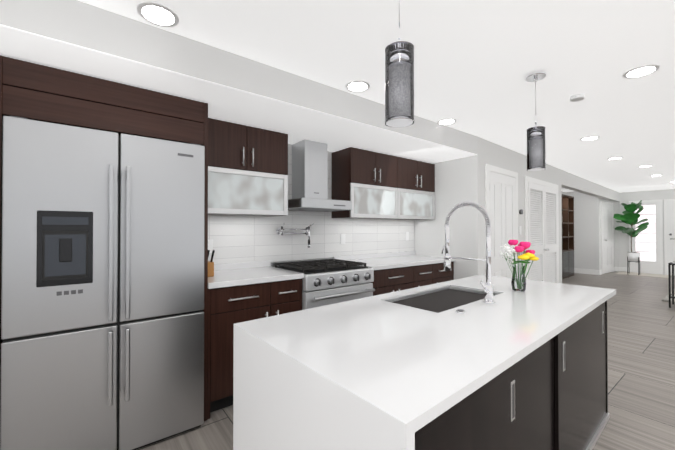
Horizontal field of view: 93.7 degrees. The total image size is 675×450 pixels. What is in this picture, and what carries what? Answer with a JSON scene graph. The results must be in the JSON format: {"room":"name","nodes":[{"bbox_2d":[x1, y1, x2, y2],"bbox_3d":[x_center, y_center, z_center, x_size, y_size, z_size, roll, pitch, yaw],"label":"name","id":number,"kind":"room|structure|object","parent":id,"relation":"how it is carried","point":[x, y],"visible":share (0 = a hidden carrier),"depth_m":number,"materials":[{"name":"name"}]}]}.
{"room":"kitchen","nodes":[
{"label":"kitchen","id":0,"kind":"room"},
{"bbox_2d":[0,0,477,163],"bbox_3d":[-0.207,-0.945,2.859,3.932,0.215,0.930,0,-1,-38],"label":"soffit","id":1,"kind":"structure","parent":0,"point":[77,36],"depth_m":1.93,"materials":[{"name":"white paint"}]},
{"bbox_2d":[277,258,326,261],"bbox_3d":[-0.472,0.131,3.309,4.072,2.360,0.120,0,-1,-38],"label":"wall","id":2,"kind":"structure","parent":0,"point":[305,259],"depth_m":3.31,"materials":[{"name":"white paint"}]},
{"bbox_2d":[208,118,287,216],"bbox_3d":[-0.833,-0.458,2.708,0.762,0.730,0.373,0,-1,-38],"label":"upper cabinet","id":3,"kind":"object","parent":2,"relation":"attached to","point":[247,170],"visible":0.79,"depth_m":2.59,"materials":[{"name":"brown wood"}]},
{"bbox_2d":[208,144,413,263],"bbox_3d":[-0.092,-0.239,3.521,2.926,1.183,0.010,0,-1,-38],"label":"tile backsplash","id":4,"kind":"structure","parent":2,"relation":"attached to","point":[237,239],"depth_m":3.29,"materials":[{"name":"white tile"}]},
{"bbox_2d":[208,240,212,252],"bbox_3d":[-1.110,0.177,2.720,0.072,0.116,0.008,0,-1,-38],"label":"electrical outlet","id":5,"kind":"object","parent":4,"relation":"attached to","point":[210,245],"visible":0.38,"depth_m":2.73,"materials":[{"name":"white plastic"}]},
{"bbox_2d":[276,223,313,247],"bbox_3d":[-0.385,0.089,3.083,0.313,0.230,0.321,0,-1,-38],"label":"pot filler","id":6,"kind":"object","parent":4,"relation":"attached to","point":[279,231],"visible":1,"depth_m":3.09,"materials":[{"name":"silver metal"}]},
{"bbox_2d":[340,234,344,243],"bbox_3d":[0.062,0.149,3.624,0.072,0.116,0.008,0,-1,-38],"label":"electrical outlet","id":7,"kind":"object","parent":4,"relation":"attached to","point":[342,238],"visible":1,"depth_m":3.62,"materials":[{"name":"white plastic"}]},
{"bbox_2d":[405,232,408,240],"bbox_3d":[0.949,0.139,4.309,0.072,0.116,0.008,0,-1,-38],"label":"electrical outlet","id":8,"kind":"object","parent":4,"relation":"attached to","point":[406,236],"visible":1,"depth_m":4.30,"materials":[{"name":"white plastic"}]},
{"bbox_2d":[288,139,351,211],"bbox_3d":[-0.219,-0.495,3.134,0.580,0.677,0.449,0,-1,-38],"label":"range hood","id":9,"kind":"object","parent":2,"relation":"attached to","point":[309,175],"visible":0.9,"depth_m":3.10,"materials":[{"name":"silver metal"}]},
{"bbox_2d":[332,147,399,218],"bbox_3d":[0.321,-0.451,3.620,0.718,0.730,0.337,0,-1,-38],"label":"upper cabinet","id":10,"kind":"object","parent":2,"relation":"attached to","point":[372,185],"depth_m":3.45,"materials":[{"name":"brown wood"}]},
{"bbox_2d":[333,251,415,258],"bbox_3d":[0.516,0.368,3.964,1.424,0.055,0.020,0,-1,-38],"label":"backsplash","id":11,"kind":"structure","parent":2,"relation":"attached to","point":[379,255],"depth_m":3.88,"materials":[{"name":"white tile"}]},
{"bbox_2d":[396,157,434,219],"bbox_3d":[0.889,-0.448,4.058,0.718,0.730,0.337,0,-1,-38],"label":"upper cabinet","id":12,"kind":"object","parent":2,"relation":"attached to","point":[417,178],"depth_m":3.92,"materials":[{"name":"brown wood"}]},
{"bbox_2d":[78,0,674,191],"bbox_3d":[5.274,-1.069,4.605,24.000,0.060,13.000,0,-1,-38],"label":"ceiling","id":13,"kind":"structure","parent":0,"point":[476,62],"depth_m":1.99,"materials":[{"name":"white paint"}]},
{"bbox_2d":[137,1,178,26],"bbox_3d":[-0.898,-1.057,1.588,0.184,0.008,0.184,0,-1,-38],"label":"recessed light","id":14,"kind":"object","parent":13,"relation":"in","point":[157,14],"visible":1,"depth_m":1.57,"materials":[{"name":"white plastic"}]},
{"bbox_2d":[346,80,369,91],"bbox_3d":[0.153,-1.051,2.386,0.184,0.008,0.184,0,-1,-38],"label":"recessed light","id":15,"kind":"object","parent":13,"relation":"in","point":[357,86],"visible":1,"depth_m":2.37,"materials":[{"name":"white plastic"}]},
{"bbox_2d":[385,0,413,127],"bbox_3d":[0.243,-0.732,1.233,0.130,0.665,0.124,0,-1,-38],"label":"pendant light","id":16,"kind":"object","parent":13,"relation":"hanging from","point":[399,81],"visible":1,"depth_m":1.20,"materials":[{"name":"grey glass"}]},
{"bbox_2d":[437,118,455,124],"bbox_3d":[1.097,-1.045,3.177,0.184,0.008,0.184,0,-1,-38],"label":"recessed light","id":17,"kind":"object","parent":13,"relation":"in","point":[448,121],"visible":0.98,"depth_m":3.15,"materials":[{"name":"white plastic"}]},
{"bbox_2d":[525,70,545,170],"bbox_3d":[1.388,-0.725,2.212,0.130,0.665,0.124,0,-1,-38],"label":"pendant light","id":18,"kind":"object","parent":13,"relation":"hanging from","point":[536,150],"visible":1,"depth_m":2.18,"materials":[{"name":"grey glass"}]},
{"bbox_2d":[570,94,583,101],"bbox_3d":[1.945,-1.039,2.568,0.090,0.030,0.090,0,-1,-38],"label":"smoke detector","id":19,"kind":"object","parent":13,"relation":"attached to","point":[576,97],"visible":1,"depth_m":2.54,"materials":[{"name":"white plastic"}]},
{"bbox_2d":[580,136,599,140],"bbox_3d":[2.997,-1.040,3.759,0.184,0.008,0.184,0,-1,-38],"label":"recessed light","id":20,"kind":"object","parent":13,"relation":"in","point":[589,138],"visible":0.98,"depth_m":3.75,"materials":[{"name":"white plastic"}]},
{"bbox_2d":[607,157,622,159],"bbox_3d":[4.233,-1.032,4.825,0.184,0.008,0.184,0,-1,-38],"label":"recessed light","id":21,"kind":"object","parent":13,"relation":"in","point":[613,158],"visible":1,"depth_m":4.82,"materials":[{"name":"white plastic"}]},
{"bbox_2d":[623,64,659,77],"bbox_3d":[2.070,-1.053,2.160,0.184,0.008,0.184,0,-1,-38],"label":"recessed light","id":22,"kind":"object","parent":13,"relation":"in","point":[641,71],"visible":0.94,"depth_m":2.15,"materials":[{"name":"white plastic"}]},
{"bbox_2d":[136,271,674,449],"bbox_3d":[5.274,1.351,4.587,24.000,0.060,13.000,0,-1,-38],"label":"floor","id":23,"kind":"structure","parent":0,"point":[641,355],"depth_m":2.73,"materials":[{"name":"tile"}]},
{"bbox_2d":[0,115,204,449],"bbox_3d":[-1.409,0.387,2.010,0.910,1.828,0.765,0,-1,-38],"label":"fridge","id":24,"kind":"object","parent":23,"relation":"on","point":[102,317],"visible":1,"depth_m":1.70,"materials":[{"name":"silver metal"}]},
{"bbox_2d":[0,55,207,420],"bbox_3d":[-1.458,0.237,2.072,0.994,2.130,0.626,0,-1,-38],"label":"enclosure","id":25,"kind":"object","parent":23,"relation":"on","point":[33,91],"visible":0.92,"depth_m":1.78,"materials":[{"name":"brown wood"}]},
{"bbox_2d":[207,261,303,418],"bbox_3d":[-0.759,0.818,2.589,0.747,0.975,0.654,0,-1,-38],"label":"base cabinet","id":26,"kind":"object","parent":23,"relation":"on","point":[242,292],"visible":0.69,"depth_m":2.27,"materials":[{"name":"brown wood"}]},
{"bbox_2d":[208,250,214,276],"bbox_3d":[-1.010,0.283,2.428,0.091,0.202,0.157,0,-1,-38],"label":"knife block","id":27,"kind":"object","parent":26,"relation":"on","point":[210,268],"visible":0.42,"depth_m":2.39,"materials":[{"name":"brown wood"}]},
{"bbox_2d":[271,258,374,309],"bbox_3d":[-0.135,0.832,3.015,0.760,0.955,0.725,0,-1,-38],"label":"range","id":28,"kind":"object","parent":23,"relation":"on","point":[328,281],"visible":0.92,"depth_m":2.79,"materials":[{"name":"silver metal"}]},
{"bbox_2d":[368,267,416,295],"bbox_3d":[0.388,0.874,3.497,0.651,0.878,0.616,0,-1,-38],"label":"base cabinet","id":29,"kind":"object","parent":23,"relation":"on","point":[396,271],"depth_m":3.27,"materials":[{"name":"black wood"}]},
{"bbox_2d":[339,255,455,270],"bbox_3d":[0.700,0.414,3.725,1.424,0.041,0.641,0,-1,-38],"label":"countertop","id":30,"kind":"structure","parent":29,"relation":"on","point":[390,261],"depth_m":3.56,"materials":[{"name":"white stone"}]},
{"bbox_2d":[233,293,615,449],"bbox_3d":[0.713,0.876,1.742,2.266,0.845,0.916,0,-1,-40],"label":"kitchen island","id":31,"kind":"object","parent":23,"relation":"on","point":[487,361],"depth_m":1.10,"materials":[{"name":"white stone"}]},
{"bbox_2d":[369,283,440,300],"bbox_3d":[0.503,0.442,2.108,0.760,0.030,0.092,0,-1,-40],"label":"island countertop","id":32,"kind":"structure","parent":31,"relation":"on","point":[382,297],"depth_m":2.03,"materials":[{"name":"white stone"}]},
{"bbox_2d":[441,293,592,340],"bbox_3d":[0.922,0.438,1.613,0.760,0.030,0.444,0,-1,-40],"label":"island countertop","id":33,"kind":"structure","parent":31,"relation":"on","point":[538,318],"depth_m":1.51,"materials":[{"name":"white stone"}]},
{"bbox_2d":[381,285,480,316],"bbox_3d":[0.656,0.561,1.927,0.768,0.248,0.388,0,-1,-40],"label":"sink","id":34,"kind":"object","parent":33,"relation":"in","point":[432,301],"depth_m":1.94,"materials":[{"name":"grey metal"}]},
{"bbox_2d":[500,240,538,291],"bbox_3d":[1.198,0.258,2.075,0.250,0.336,0.194,0,-1,-38],"label":"vase","id":35,"kind":"object","parent":33,"relation":"on","point":[527,256],"visible":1,"depth_m":2.07,"materials":[{"name":"clear glass"}]},
{"bbox_2d":[441,274,615,304],"bbox_3d":[1.320,0.443,2.259,0.683,0.030,0.916,0,-1,-40],"label":"island countertop","id":36,"kind":"structure","parent":31,"relation":"on","point":[584,295],"depth_m":2.10,"materials":[{"name":"white stone"}]},
{"bbox_2d":[417,263,432,286],"bbox_3d":[0.781,0.877,3.799,0.340,0.878,0.614,0,-1,-38],"label":"base cabinet","id":37,"kind":"object","parent":23,"relation":"on","point":[424,274],"depth_m":3.57,"materials":[{"name":"black wood"}]},
{"bbox_2d":[433,263,453,283],"bbox_3d":[1.084,0.878,4.034,0.426,0.878,0.616,0,-1,-38],"label":"base cabinet","id":38,"kind":"object","parent":23,"relation":"on","point":[440,275],"depth_m":3.77,"materials":[{"name":"black wood"}]},
{"bbox_2d":[562,194,573,279],"bbox_3d":[5.750,0.274,8.259,1.580,2.150,0.344,0,-1,-40],"label":"bookcase","id":39,"kind":"object","parent":23,"relation":"on","point":[567,236],"visible":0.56,"depth_m":8.35,"materials":[{"name":"brown wood"}]},
{"bbox_2d":[615,271,667,277],"bbox_3d":[8.475,1.347,8.787,0.730,0.012,1.050,0,-1,-40],"label":"rug","id":40,"kind":"object","parent":23,"relation":"on","point":[645,274],"visible":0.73,"depth_m":8.75,"materials":[{"name":"beige fabric"}]},
{"bbox_2d":[613,200,648,274],"bbox_3d":[8.231,0.318,8.838,0.817,2.046,0.715,0,-1,-40],"label":"leaf plant","id":41,"kind":"object","parent":40,"relation":"on","point":[630,216],"visible":1,"depth_m":8.76,"materials":[{"name":"green plant"}]},
{"bbox_2d":[662,289,674,302],"bbox_3d":[7.490,1.309,5.299,2.420,0.035,2.620,0,-1,-38],"label":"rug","id":42,"kind":"object","parent":23,"relation":"on","point":[666,299],"visible":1,"depth_m":5.59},
{"bbox_2d":[668,261,674,307],"bbox_3d":[5.937,0.958,4.729,0.402,0.728,1.332,0,-1,-38],"label":"console table","id":43,"kind":"object","parent":23,"relation":"on","point":[672,295],"visible":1,"depth_m":5.13,"materials":[{"name":"black"}]},
{"bbox_2d":[414,157,465,279],"bbox_3d":[1.401,0.137,4.099,0.140,2.360,0.918,0,-1,-38],"label":"wall","id":44,"kind":"structure","parent":0,"point":[450,193],"depth_m":4.00,"materials":[{"name":"white paint"}]},
{"bbox_2d":[466,136,618,282],"bbox_3d":[4.967,0.157,6.601,8.861,2.360,0.140,0,-1,-40],"label":"wall","id":45,"kind":"structure","parent":0,"point":[493,154],"depth_m":4.07,"materials":[{"name":"white paint"}]},
{"bbox_2d":[485,164,520,277],"bbox_3d":[2.169,0.287,4.063,0.950,2.060,0.106,0,-1,-40],"label":"hall door","id":46,"kind":"structure","parent":45,"relation":"in","point":[501,196],"depth_m":4.05,"materials":[{"name":"white wood"}]},
{"bbox_2d":[519,209,522,234],"bbox_3d":[2.599,-0.057,4.482,0.085,0.355,0.028,0,-1,-40],"label":"switch plate","id":47,"kind":"object","parent":45,"relation":"attached to","point":[520,227],"visible":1,"depth_m":4.48,"materials":[{"name":"white plastic"}]},
{"bbox_2d":[524,176,558,282],"bbox_3d":[3.326,0.300,5.057,1.510,2.050,0.086,0,-1,-40],"label":"hall door","id":48,"kind":"structure","parent":45,"relation":"in","point":[541,210],"depth_m":5.03,"materials":[{"name":"white wood"}]},
{"bbox_2d":[565,191,598,274],"bbox_3d":[6.983,0.176,9.144,0.156,2.360,0.910,0,-1,-40],"label":"wall","id":49,"kind":"structure","parent":0,"point":[586,233],"depth_m":8.97,"materials":[{"name":"white paint"}]},
{"bbox_2d":[599,198,614,274],"bbox_3d":[7.754,0.176,9.177,1.340,2.360,0.136,0,-1,-34],"label":"wall","id":50,"kind":"structure","parent":0,"point":[600,269],"depth_m":8.84,"materials":[{"name":"white paint"}]},
{"bbox_2d":[601,201,613,273],"bbox_3d":[7.800,0.333,9.083,0.950,2.045,0.096,0,-1,-34],"label":"hall door","id":51,"kind":"structure","parent":50,"relation":"in","point":[607,247],"depth_m":9.07,"materials":[{"name":"white wood"}]},
{"bbox_2d":[614,189,674,275],"bbox_3d":[9.703,0.167,8.008,0.216,2.360,6.160,0,-1,-40],"label":"wall","id":52,"kind":"structure","parent":0,"point":[621,245],"depth_m":9.35,"materials":[{"name":"white paint"}]},
{"bbox_2d":[629,199,674,274],"bbox_3d":[9.018,0.308,8.711,0.067,2.090,1.480,0,-1,-40],"label":"entry door","id":53,"kind":"structure","parent":52,"relation":"in","point":[669,230],"depth_m":8.87,"materials":[{"name":"white wood"}]}
]}

